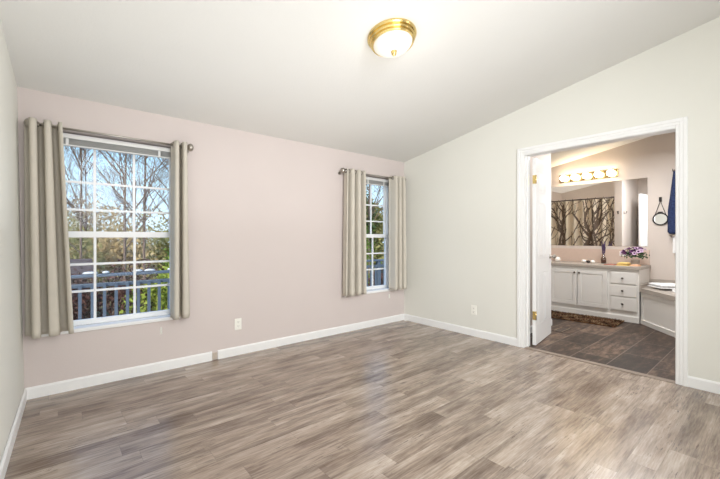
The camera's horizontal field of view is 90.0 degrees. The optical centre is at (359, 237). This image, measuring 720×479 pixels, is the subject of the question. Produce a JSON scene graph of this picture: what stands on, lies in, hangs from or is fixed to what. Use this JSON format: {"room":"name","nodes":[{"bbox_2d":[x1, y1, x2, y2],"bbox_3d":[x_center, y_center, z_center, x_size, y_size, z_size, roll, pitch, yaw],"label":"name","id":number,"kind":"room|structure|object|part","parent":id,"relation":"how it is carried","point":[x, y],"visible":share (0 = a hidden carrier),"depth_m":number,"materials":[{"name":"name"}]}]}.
{"room":"empty bedroom","nodes":[
{"label":"empty bedroom","id":0,"kind":"room"},
{"bbox_2d":[0,20,23,461],"bbox_3d":[-0.873,-0.425,0.509,0.177,3.290,5.206,0,0,-38],"label":"wall","id":1,"kind":"structure","parent":0,"point":[11,316],"depth_m":2.12,"materials":[{"name":"white paint"}]},
{"bbox_2d":[0,388,26,478],"bbox_3d":[-0.800,1.127,0.570,0.013,0.085,5.202,0,0,-38],"label":"baseboard","id":2,"kind":"structure","parent":1,"relation":"attached to","point":[6,456],"depth_m":2.01,"materials":[{"name":"white wood"}]},
{"bbox_2d":[17,87,403,388],"bbox_3d":[-1.019,0.083,3.911,4.150,2.374,0.200,0,0,-40],"label":"wall","id":3,"kind":"structure","parent":0,"point":[265,213],"depth_m":3.58,"materials":[{"name":"pink paint"}]},
{"bbox_2d":[23,118,193,152],"bbox_3d":[-1.954,-0.812,2.917,1.127,0.075,0.120,0,0,-40],"label":"curtain rod","id":4,"kind":"object","parent":3,"relation":"attached to","point":[190,147],"visible":0.59,"depth_m":2.85,"materials":[{"name":"silver metal"}]},
{"bbox_2d":[24,117,73,338],"bbox_3d":[-2.259,-0.069,2.618,0.277,1.547,0.144,0,0,-40],"label":"curtain","id":5,"kind":"object","parent":4,"relation":"hanging from","point":[48,291],"visible":0.99,"depth_m":2.59,"materials":[{"name":"fabric"}]},
{"bbox_3d":[-1.938,-0.815,2.898,1.076,0.017,0.017,0,0,-40],"label":"rod","id":6,"kind":"part","parent":4,"relation":"part of","materials":[{"name":"silver metal"}]},
{"bbox_2d":[170,140,189,319],"bbox_3d":[-1.577,-0.069,3.186,0.165,1.547,0.151,0,0,-40],"label":"curtain","id":7,"kind":"object","parent":4,"relation":"hanging from","point":[179,244],"visible":1,"depth_m":3.15,"materials":[{"name":"fabric"}]},
{"bbox_2d":[41,136,179,336],"bbox_3d":[-2.048,-0.048,3.021,0.940,1.555,0.190,0,0,-40],"label":"window","id":8,"kind":"structure","parent":3,"relation":"in","point":[94,234],"depth_m":3.05,"materials":[{"name":"white plastic"}]},
{"bbox_3d":[-2.024,0.715,2.993,0.940,0.030,0.115,0,0,-40],"label":"sill","id":9,"kind":"part","parent":8,"relation":"part of","materials":[{"name":"white"}]},
{"bbox_2d":[63,133,170,158],"bbox_3d":[-2.038,-0.431,3.009,0.916,0.763,0.048,0,0,-40],"label":"window blind","id":10,"kind":"object","parent":8,"relation":"attached to","point":[72,140],"visible":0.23,"depth_m":2.99,"materials":[{"name":"white plastic"}]},
{"bbox_3d":[-2.040,-0.724,3.011,0.912,0.010,0.036,0,0,-40],"label":"rail","id":11,"kind":"part","parent":10,"relation":"part of","materials":[{"name":"white plastic"}]},
{"bbox_3d":[-2.075,0.316,3.053,0.880,0.739,0.028,0,0,-40],"label":"sash","id":12,"kind":"part","parent":8,"relation":"part of","materials":[{"name":"white plastic"}]},
{"bbox_3d":[-2.097,-0.400,3.079,0.880,0.791,0.028,0,0,-40],"label":"sash","id":13,"kind":"part","parent":8,"relation":"part of","materials":[{"name":"white plastic"}]},
{"bbox_3d":[-2.053,-0.062,3.027,0.940,1.525,0.175,0,0,-40],"label":"frame","id":14,"kind":"part","parent":8,"relation":"part of","materials":[{"name":"white plastic"}]},
{"bbox_2d":[26,351,211,399],"bbox_3d":[-1.917,1.127,3.019,1.312,0.085,0.013,0,0,-40],"label":"baseboard","id":15,"kind":"structure","parent":3,"relation":"attached to","point":[38,391],"depth_m":2.93,"materials":[{"name":"white wood"}]},
{"bbox_2d":[235,318,241,329],"bbox_3d":[-1.220,0.862,3.606,0.070,0.114,0.009,0,0,-40],"label":"wall outlet","id":16,"kind":"object","parent":3,"relation":"attached to","point":[238,322],"visible":1,"depth_m":3.60,"materials":[{"name":"white plastic"}]},
{"bbox_2d":[218,314,403,358],"bbox_3d":[-0.367,1.127,4.319,2.626,0.085,0.013,0,0,-40],"label":"baseboard","id":17,"kind":"structure","parent":3,"relation":"attached to","point":[228,352],"depth_m":4.07,"materials":[{"name":"white wood"}]},
{"bbox_2d":[338,168,392,178],"bbox_3d":[0.187,-0.812,4.714,1.131,0.075,0.120,0,0,-40],"label":"curtain rod","id":18,"kind":"object","parent":3,"relation":"attached to","point":[342,170],"visible":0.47,"depth_m":4.51,"materials":[{"name":"silver metal"}]},
{"bbox_2d":[343,168,366,296],"bbox_3d":[-0.085,-0.069,4.446,0.328,1.547,0.138,0,0,-40],"label":"curtain","id":19,"kind":"object","parent":18,"relation":"hanging from","point":[354,212],"visible":1,"depth_m":4.40,"materials":[{"name":"fabric"}]},
{"bbox_3d":[0.203,-0.815,4.695,1.080,0.017,0.017,0,0,-40],"label":"rod","id":20,"kind":"part","parent":18,"relation":"part of","materials":[{"name":"silver metal"}]},
{"bbox_2d":[389,175,406,289],"bbox_3d":[0.534,-0.069,4.960,0.274,1.547,0.144,0,0,-40],"label":"curtain","id":21,"kind":"object","parent":18,"relation":"hanging from","point":[397,185],"visible":1,"depth_m":4.91,"materials":[{"name":"fabric"}]},
{"bbox_2d":[362,185,392,294],"bbox_3d":[0.198,-0.048,4.906,0.595,1.555,0.190,0,0,-40],"label":"window","id":22,"kind":"structure","parent":3,"relation":"in","point":[375,289],"depth_m":5.09,"materials":[{"name":"white plastic"}]},
{"bbox_3d":[0.171,0.316,4.938,0.535,0.739,0.028,0,0,-40],"label":"sash","id":23,"kind":"part","parent":22,"relation":"part of","materials":[{"name":"white plastic"}]},
{"bbox_3d":[0.222,0.715,4.878,0.595,0.030,0.115,0,0,-40],"label":"sill","id":24,"kind":"part","parent":22,"relation":"part of","materials":[{"name":"white wood"}]},
{"bbox_3d":[0.193,-0.062,4.912,0.595,1.525,0.175,0,0,-40],"label":"frame","id":25,"kind":"part","parent":22,"relation":"part of","materials":[{"name":"white plastic"}]},
{"bbox_3d":[0.149,-0.400,4.965,0.535,0.791,0.028,0,0,-40],"label":"sash","id":26,"kind":"part","parent":22,"relation":"part of","materials":[{"name":"white plastic"}]},
{"bbox_2d":[366,177,388,186],"bbox_3d":[0.206,-0.766,4.897,0.571,0.094,0.040,0,0,-40],"label":"window blind","id":27,"kind":"object","parent":3,"relation":"attached to","point":[369,180],"visible":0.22,"depth_m":4.90,"materials":[{"name":"white plastic"}]},
{"bbox_2d":[0,0,719,167],"bbox_3d":[1.692,-1.600,2.857,7.450,1.212,5.900,0,0,-40],"label":"ceiling","id":28,"kind":"structure","parent":0,"point":[304,71],"depth_m":2.67,"materials":[{"name":"paint"}]},
{"bbox_2d":[367,18,416,57],"bbox_3d":[0.222,-1.347,2.502,0.341,0.182,0.341,0,0,5],"label":"ceiling light","id":29,"kind":"object","parent":28,"relation":"attached to","point":[393,37],"visible":1,"depth_m":2.41,"materials":[{"name":"gold metal"}]},
{"bbox_2d":[4,318,719,478],"bbox_3d":[1.726,1.220,2.755,7.370,0.100,5.500,0,0,-40],"label":"floor","id":30,"kind":"structure","parent":0,"point":[402,399],"depth_m":2.37,"materials":[{"name":"laminate"}]},
{"bbox_2d":[212,352,216,359],"bbox_3d":[-1.394,1.132,3.457,0.044,0.064,0.014,0,0,-40],"label":"cable box","id":31,"kind":"object","parent":30,"relation":"on","point":[214,355],"visible":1,"depth_m":3.45,"materials":[{"name":"beige plastic"}]},
{"bbox_2d":[552,327,569,332],"bbox_3d":[2.571,1.167,4.587,0.280,0.007,0.120,0,0,-40],"label":"floor vent","id":32,"kind":"object","parent":30,"relation":"in","point":[561,329],"visible":1,"depth_m":4.58,"materials":[{"name":"brown metal"}]},
{"bbox_2d":[551,310,623,326],"bbox_3d":[3.077,1.153,5.345,0.520,0.034,1.315,0,0,-42],"label":"bath rug","id":33,"kind":"object","parent":30,"relation":"on","point":[604,321],"visible":0.73,"depth_m":5.11,"materials":[{"name":"brown fabric"}]},
{"bbox_2d":[551,265,649,323],"bbox_3d":[3.300,0.805,5.944,0.616,0.730,2.232,0,0,-40],"label":"vanity cabinet","id":34,"kind":"object","parent":30,"relation":"on","point":[599,292],"visible":0.59,"depth_m":5.28,"materials":[{"name":"white wood"}]},
{"bbox_3d":[3.189,0.750,5.647,0.030,0.540,0.385,0,0,-40],"label":"door","id":35,"kind":"part","parent":34,"relation":"part of","materials":[{"name":"white wood"}]},
{"bbox_3d":[3.446,0.750,5.341,0.030,0.540,0.386,0,0,-40],"label":"door","id":36,"kind":"part","parent":34,"relation":"part of","materials":[{"name":"white wood"}]},
{"bbox_3d":[3.095,1.125,5.772,0.014,0.090,2.232,0,0,-40],"label":"trim","id":37,"kind":"part","parent":34,"relation":"part of","materials":[{"name":"white wood"}]},
{"bbox_2d":[551,248,650,269],"bbox_3d":[3.312,0.307,5.944,0.599,0.265,2.247,0,0,-40],"label":"countertop","id":38,"kind":"structure","parent":34,"relation":"on","point":[568,256],"depth_m":5.68,"materials":[{"name":"laminate"}]},
{"bbox_2d":[601,241,605,262],"bbox_3d":[3.780,0.222,5.588,0.071,0.343,0.070,0,0,0],"label":"glass vase","id":39,"kind":"object","parent":38,"relation":"on","point":[603,245],"visible":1,"depth_m":5.57,"materials":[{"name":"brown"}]},
{"bbox_2d":[616,262,630,265],"bbox_3d":[3.788,0.370,5.167,0.170,0.048,0.145,0,0,-40],"label":"folded towel","id":40,"kind":"object","parent":38,"relation":"on","point":[619,263],"visible":0.95,"depth_m":5.13,"materials":[{"name":"yellow fabric"}]},
{"bbox_2d":[620,247,649,263],"bbox_3d":[3.983,0.259,5.225,0.252,0.270,0.354,0,0,-40],"label":"potted flowers","id":41,"kind":"object","parent":38,"relation":"on","point":[636,250],"visible":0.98,"depth_m":5.18,"materials":[{"name":"purple plant"}]},
{"bbox_3d":[3.989,0.354,5.215,0.108,0.079,0.108,0,0,-40],"label":"pot","id":42,"kind":"part","parent":41,"relation":"part of","materials":[{"name":"beige ceramic"}]},
{"bbox_3d":[3.696,0.564,5.050,0.022,0.167,0.307,0,0,-40],"label":"drawer","id":43,"kind":"part","parent":34,"relation":"part of","materials":[{"name":"white wood"}]},
{"bbox_3d":[3.696,0.741,5.050,0.022,0.162,0.307,0,0,-40],"label":"drawer","id":44,"kind":"part","parent":34,"relation":"part of","materials":[{"name":"white wood"}]},
{"bbox_3d":[3.696,0.927,5.050,0.022,0.185,0.307,0,0,-40],"label":"drawer","id":45,"kind":"part","parent":34,"relation":"part of","materials":[{"name":"white wood"}]},
{"bbox_2d":[639,279,674,336],"bbox_3d":[4.175,0.882,4.199,1.520,0.575,1.560,0,0,-40],"label":"bathtub","id":46,"kind":"object","parent":30,"relation":"on","point":[657,304],"visible":0.45,"depth_m":4.59,"materials":[{"name":"ceramic"}]},
{"bbox_2d":[647,282,674,288],"bbox_3d":[4.102,0.632,4.801,0.320,0.056,0.300,0,0,11],"label":"bath towel","id":47,"kind":"object","parent":46,"relation":"on","point":[653,284],"visible":0.78,"depth_m":4.72,"materials":[{"name":"white fabric"}]},
{"bbox_2d":[530,153,550,325],"bbox_3d":[2.085,-0.102,4.505,1.130,2.544,0.120,0,0,-40],"label":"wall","id":48,"kind":"structure","parent":0,"point":[546,158],"depth_m":4.46,"materials":[{"name":"white paint"}]},
{"bbox_2d":[404,17,719,381],"bbox_3d":[2.329,-0.425,3.196,0.060,3.290,5.200,0,0,-40],"label":"wall","id":49,"kind":"structure","parent":0,"point":[461,193],"depth_m":3.87,"materials":[{"name":"white paint"}]},
{"bbox_2d":[404,314,516,345],"bbox_3d":[1.171,1.127,4.518,0.013,0.085,1.662,0,0,-40],"label":"baseboard","id":50,"kind":"structure","parent":49,"relation":"attached to","point":[447,326],"depth_m":4.39,"materials":[{"name":"white wood"}]},
{"bbox_2d":[471,305,476,314],"bbox_3d":[1.359,0.860,4.298,0.009,0.114,0.070,0,0,-40],"label":"wall outlet","id":51,"kind":"object","parent":49,"relation":"attached to","point":[473,307],"visible":1,"depth_m":4.30,"materials":[{"name":"white plastic"}]},
{"bbox_2d":[517,116,687,386],"bbox_3d":[2.420,0.106,3.636,0.807,2.127,1.436,0,0,-40],"label":"door","id":52,"kind":"structure","parent":49,"relation":"in","point":[541,172],"depth_m":3.83,"materials":[{"name":"white wood"}]},
{"bbox_3d":[2.098,0.145,4.141,0.043,2.025,0.655,0,0,41],"label":"panel","id":53,"kind":"part","parent":52,"relation":"part of","materials":[{"name":"white paint"}]},
{"bbox_2d":[688,376,719,393],"bbox_3d":[3.277,1.127,2.008,0.013,0.085,2.162,0,0,-40],"label":"baseboard","id":54,"kind":"structure","parent":49,"relation":"attached to","point":[693,382],"depth_m":2.76,"materials":[{"name":"white wood"}]},
{"bbox_2d":[551,132,674,281],"bbox_3d":[4.117,-0.308,5.545,0.120,3.056,3.900,0,0,-40],"label":"wall","id":55,"kind":"structure","parent":0,"point":[652,158],"depth_m":5.29,"materials":[{"name":"beige paint"}]},
{"bbox_2d":[559,169,617,182],"bbox_3d":[3.684,-1.015,5.866,0.130,0.120,0.850,0,0,-40],"label":"vanity light","id":56,"kind":"object","parent":55,"relation":"attached to","point":[612,172],"visible":1,"depth_m":5.83,"materials":[{"name":"white glass"}]},
{"bbox_3d":[3.452,-1.015,6.116,0.096,0.099,0.099,0,0,-40],"label":"lamp shade","id":57,"kind":"part","parent":56,"relation":"part of","materials":[{"name":"white glass"}]},
{"bbox_3d":[3.562,-1.015,5.986,0.096,0.099,0.099,0,0,-40],"label":"lamp shade","id":58,"kind":"part","parent":56,"relation":"part of","materials":[{"name":"white glass"}]},
{"bbox_3d":[3.671,-1.015,5.856,0.096,0.099,0.099,0,0,-40],"label":"lamp shade","id":59,"kind":"part","parent":56,"relation":"part of","materials":[{"name":"white glass"}]},
{"bbox_3d":[3.780,-1.015,5.725,0.096,0.099,0.099,0,0,-40],"label":"lamp shade","id":60,"kind":"part","parent":56,"relation":"part of","materials":[{"name":"white glass"}]},
{"bbox_3d":[3.889,-1.015,5.595,0.096,0.099,0.099,0,0,-40],"label":"lamp shade","id":61,"kind":"part","parent":56,"relation":"part of","materials":[{"name":"white glass"}]},
{"bbox_2d":[551,178,647,245],"bbox_3d":[3.546,-0.383,6.128,0.006,1.015,2.152,0,0,-40],"label":"wall mirror","id":62,"kind":"object","parent":55,"relation":"attached to","point":[615,213],"visible":0.64,"depth_m":5.75,"materials":[{"name":"silver metal"}]},
{"bbox_2d":[652,197,667,224],"bbox_3d":[4.326,-0.386,5.185,0.022,0.407,0.184,0,0,-40],"label":"mirror","id":63,"kind":"object","parent":55,"relation":"attached to","point":[661,218],"visible":0.98,"depth_m":5.18,"materials":[{"name":"black metal"}]},
{"bbox_3d":[4.326,-0.274,5.184,0.018,0.184,0.184,0,0,-40],"label":"frame","id":64,"kind":"part","parent":63,"relation":"part of","materials":[{"name":"black metal"}]},
{"bbox_2d":[654,214,666,223],"bbox_3d":[4.329,-0.274,5.187,0.009,0.160,0.160,0,0,-40],"label":"mirror glass","id":65,"kind":"object","parent":63,"relation":"attached to","point":[658,218],"depth_m":5.18,"materials":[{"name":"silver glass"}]},
{"bbox_3d":[4.421,-0.957,5.023,0.085,0.049,0.100,0,0,-40],"label":"robe hook","id":66,"kind":"object","parent":55,"relation":"attached to","visible":0},
{"bbox_2d":[668,171,674,233],"bbox_3d":[4.405,-0.492,4.995,0.143,0.875,0.217,0,0,-40],"label":"robe","id":67,"kind":"object","parent":66,"relation":"hanging from","point":[671,207],"visible":0.42,"depth_m":5.00,"materials":[{"name":"blue fabric"}]},
{"bbox_3d":[4.549,-0.030,4.883,0.067,0.016,0.526,0,0,-40],"label":"towel bar","id":68,"kind":"object","parent":55,"relation":"attached to","visible":0},
{"bbox_2d":[673,235,674,252],"bbox_3d":[4.514,0.082,4.882,0.032,0.257,0.415,0,0,-40],"label":"hand towel","id":69,"kind":"object","parent":68,"relation":"hanging from","point":[673,235],"visible":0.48,"depth_m":5.02,"materials":[{"name":"white fabric"}]},
{"label":"outside","id":70,"kind":"structure","parent":0,"visible":0},
{"bbox_2d":[88,246,383,318],"bbox_3d":[-30.353,2.320,57.654,140.000,0.200,119.750,0,0,-40],"label":"ground","id":71,"kind":"structure","parent":70,"point":[101,307],"depth_m":12.59,"materials":[{"name":"green plant"}]},
{"bbox_2d":[64,146,98,258],"bbox_3d":[-8.022,-1.397,10.204,3.950,7.295,3.258,0,0,8],"label":"bare tree","id":72,"kind":"object","parent":71,"relation":"on","point":[80,157],"visible":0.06,"depth_m":10.31,"materials":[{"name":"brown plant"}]},
{"bbox_2d":[70,258,93,319],"bbox_3d":[-8.219,1.385,8.835,2.650,1.670,2.000,0,0,-40],"label":"garden shed","id":73,"kind":"object","parent":71,"relation":"on","point":[85,267],"visible":0.12,"depth_m":9.10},
{"bbox_2d":[65,148,108,210],"bbox_3d":[-11.442,-1.366,13.198,4.039,7.234,5.700,0,0,-26],"label":"bare tree","id":74,"kind":"object","parent":71,"relation":"on","point":[66,148],"visible":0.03,"depth_m":12.92,"materials":[{"name":"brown plant"}]},
{"bbox_2d":[68,228,115,299],"bbox_3d":[-10.277,0.972,11.671,4.051,2.603,2.581,0,0,-40],"label":"shrub","id":75,"kind":"object","parent":71,"relation":"on","point":[89,244],"visible":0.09,"depth_m":12.15,"materials":[{"name":"green plant"}]},
{"bbox_2d":[67,210,122,281],"bbox_3d":[-14.615,0.433,17.538,5.510,3.718,2.893,0,0,-40],"label":"shrub","id":76,"kind":"object","parent":71,"relation":"on","point":[71,219],"visible":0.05,"depth_m":17.94,"materials":[{"name":"green plant"}]},
{"bbox_2d":[65,146,139,249],"bbox_3d":[-11.659,-1.338,14.742,4.365,7.177,3.753,0,0,37],"label":"bare tree","id":77,"kind":"object","parent":71,"relation":"on","point":[99,155],"visible":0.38,"depth_m":15.11,"materials":[{"name":"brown plant"}]},
{"bbox_2d":[67,193,154,268],"bbox_3d":[-14.155,-0.085,20.062,4.687,4.727,4.140,0,0,-40],"label":"shrub","id":78,"kind":"object","parent":71,"relation":"on","point":[108,206],"visible":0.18,"depth_m":19.52,"materials":[{"name":"green plant"}]},
{"bbox_2d":[66,146,168,303],"bbox_3d":[-7.596,-2.178,12.363,4.072,8.856,5.182,0,0,31],"label":"bare tree","id":79,"kind":"object","parent":71,"relation":"on","point":[145,170],"visible":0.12,"depth_m":12.18,"materials":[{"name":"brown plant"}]},
{"bbox_2d":[71,257,166,324],"bbox_3d":[-5.796,1.350,8.090,2.712,1.821,1.562,0,0,-40],"label":"shrub","id":80,"kind":"object","parent":71,"relation":"on","point":[122,292],"visible":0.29,"depth_m":8.02,"materials":[{"name":"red plant"}]},
{"bbox_2d":[69,220,169,295],"bbox_3d":[-9.367,0.777,13.705,4.484,2.983,2.606,0,0,-40],"label":"shrub","id":81,"kind":"object","parent":71,"relation":"on","point":[114,253],"visible":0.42,"depth_m":13.55,"materials":[{"name":"green plant"}]},
{"bbox_2d":[71,154,168,238],"bbox_3d":[-10.693,-1.659,16.794,4.808,7.817,3.974,0,0,4],"label":"bare tree","id":82,"kind":"object","parent":71,"relation":"on","point":[129,161],"visible":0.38,"depth_m":16.69,"materials":[{"name":"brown plant"}]},
{"bbox_2d":[97,150,168,223],"bbox_3d":[-5.561,-1.109,10.540,4.164,6.721,4.127,0,0,10],"label":"bare tree","id":83,"kind":"object","parent":71,"relation":"on","point":[129,157],"visible":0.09,"depth_m":10.14,"materials":[{"name":"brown plant"}]},
{"bbox_2d":[99,150,168,313],"bbox_3d":[-6.670,-1.732,10.595,3.052,7.965,3.716,0,0,36],"label":"bare tree","id":84,"kind":"object","parent":71,"relation":"on","point":[110,154],"visible":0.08,"depth_m":10.28,"materials":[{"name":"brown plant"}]},
{"bbox_2d":[118,256,169,318],"bbox_3d":[-4.556,1.330,8.173,1.520,1.856,1.323,0,0,-40],"label":"shrub","id":85,"kind":"object","parent":71,"relation":"on","point":[164,293],"visible":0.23,"depth_m":8.00,"materials":[{"name":"green plant"}]},
{"bbox_2d":[136,206,168,269],"bbox_3d":[-10.737,-0.166,21.764,5.420,4.951,3.928,0,0,-40],"label":"shrub","id":86,"kind":"object","parent":71,"relation":"on","point":[163,224],"visible":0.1,"depth_m":20.93,"materials":[{"name":"green plant"}]},
{"bbox_2d":[145,230,169,287],"bbox_3d":[-7.327,0.979,15.470,3.844,2.647,2.311,0,0,-40],"label":"shrub","id":87,"kind":"object","parent":71,"relation":"on","point":[165,241],"visible":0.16,"depth_m":14.27,"materials":[{"name":"green plant"}]},
{"bbox_2d":[157,245,169,277],"bbox_3d":[-4.168,1.020,9.214,1.470,2.477,1.718,0,0,-3],"label":"shrub","id":88,"kind":"object","parent":71,"relation":"on","point":[169,245],"visible":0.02,"depth_m":8.58,"materials":[{"name":"green plant"}]},
{"bbox_2d":[366,187,375,247],"bbox_3d":[-1.460,-0.906,18.975,3.903,6.349,4.025,0,0,-40],"label":"leafy tree","id":89,"kind":"object","parent":71,"relation":"on","point":[373,226],"visible":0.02,"depth_m":18.73,"materials":[{"name":"green plant"}]},
{"bbox_2d":[366,184,382,278],"bbox_3d":[1.113,-2.555,18.526,5.183,9.612,5.486,0,0,16],"label":"bare tree","id":90,"kind":"object","parent":71,"relation":"on","point":[379,191],"visible":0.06,"depth_m":18.69,"materials":[{"name":"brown plant"}]},
{"bbox_2d":[366,228,382,282],"bbox_3d":[-0.299,0.519,14.873,2.692,3.484,2.154,0,0,-40],"label":"shrub","id":91,"kind":"object","parent":71,"relation":"on","point":[367,247],"visible":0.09,"depth_m":14.95,"materials":[{"name":"green plant"}]},
{"bbox_2d":[366,199,383,270],"bbox_3d":[0.447,0.036,21.529,2.993,4.610,4.944,0,0,-5],"label":"leafy tree","id":92,"kind":"object","parent":71,"relation":"on","point":[379,225],"visible":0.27,"depth_m":19.90,"materials":[{"name":"green plant"}]},
{"bbox_2d":[368,264,382,285],"bbox_3d":[1.008,1.571,12.308,1.508,1.369,1.503,0,0,-40],"label":"shrub","id":93,"kind":"object","parent":71,"relation":"on","point":[381,264],"visible":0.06,"depth_m":12.13,"materials":[{"name":"green plant"}]},
{"bbox_3d":[0.160,1.890,7.289,16.000,0.680,3.420,0,0,-40],"label":"platform","id":94,"kind":"object","parent":71,"relation":"on","visible":0},
{"bbox_2d":[71,259,383,325],"bbox_3d":[-0.856,1.062,8.500,16.000,0.975,0.140,0,0,-40],"label":"deck railing","id":95,"kind":"object","parent":94,"relation":"on","point":[378,261],"visible":0.13,"depth_m":5.95,"materials":[{"name":"blue paint"}]},
{"bbox_2d":[82,272,97,274],"bbox_3d":[-4.237,0.552,5.649,0.206,0.050,0.080,0,0,-40],"label":"post cap","id":96,"kind":"object","parent":95,"relation":"on","point":[84,273],"visible":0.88,"depth_m":5.62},
{"bbox_3d":[-0.849,0.745,8.492,16.000,0.060,0.040,0,0,-40],"label":"rail","id":97,"kind":"part","parent":95,"relation":"part of","materials":[{"name":"blue paint"}]},
{"bbox_3d":[-0.856,0.595,8.500,16.000,0.040,0.140,0,0,-40],"label":"rail","id":98,"kind":"part","parent":95,"relation":"part of","materials":[{"name":"blue paint"}]},
{"bbox_3d":[0.488,1.083,9.614,0.090,0.935,0.090,0,0,-40],"label":"post","id":99,"kind":"part","parent":95,"relation":"part of","materials":[{"name":"blue paint"}]}
]}

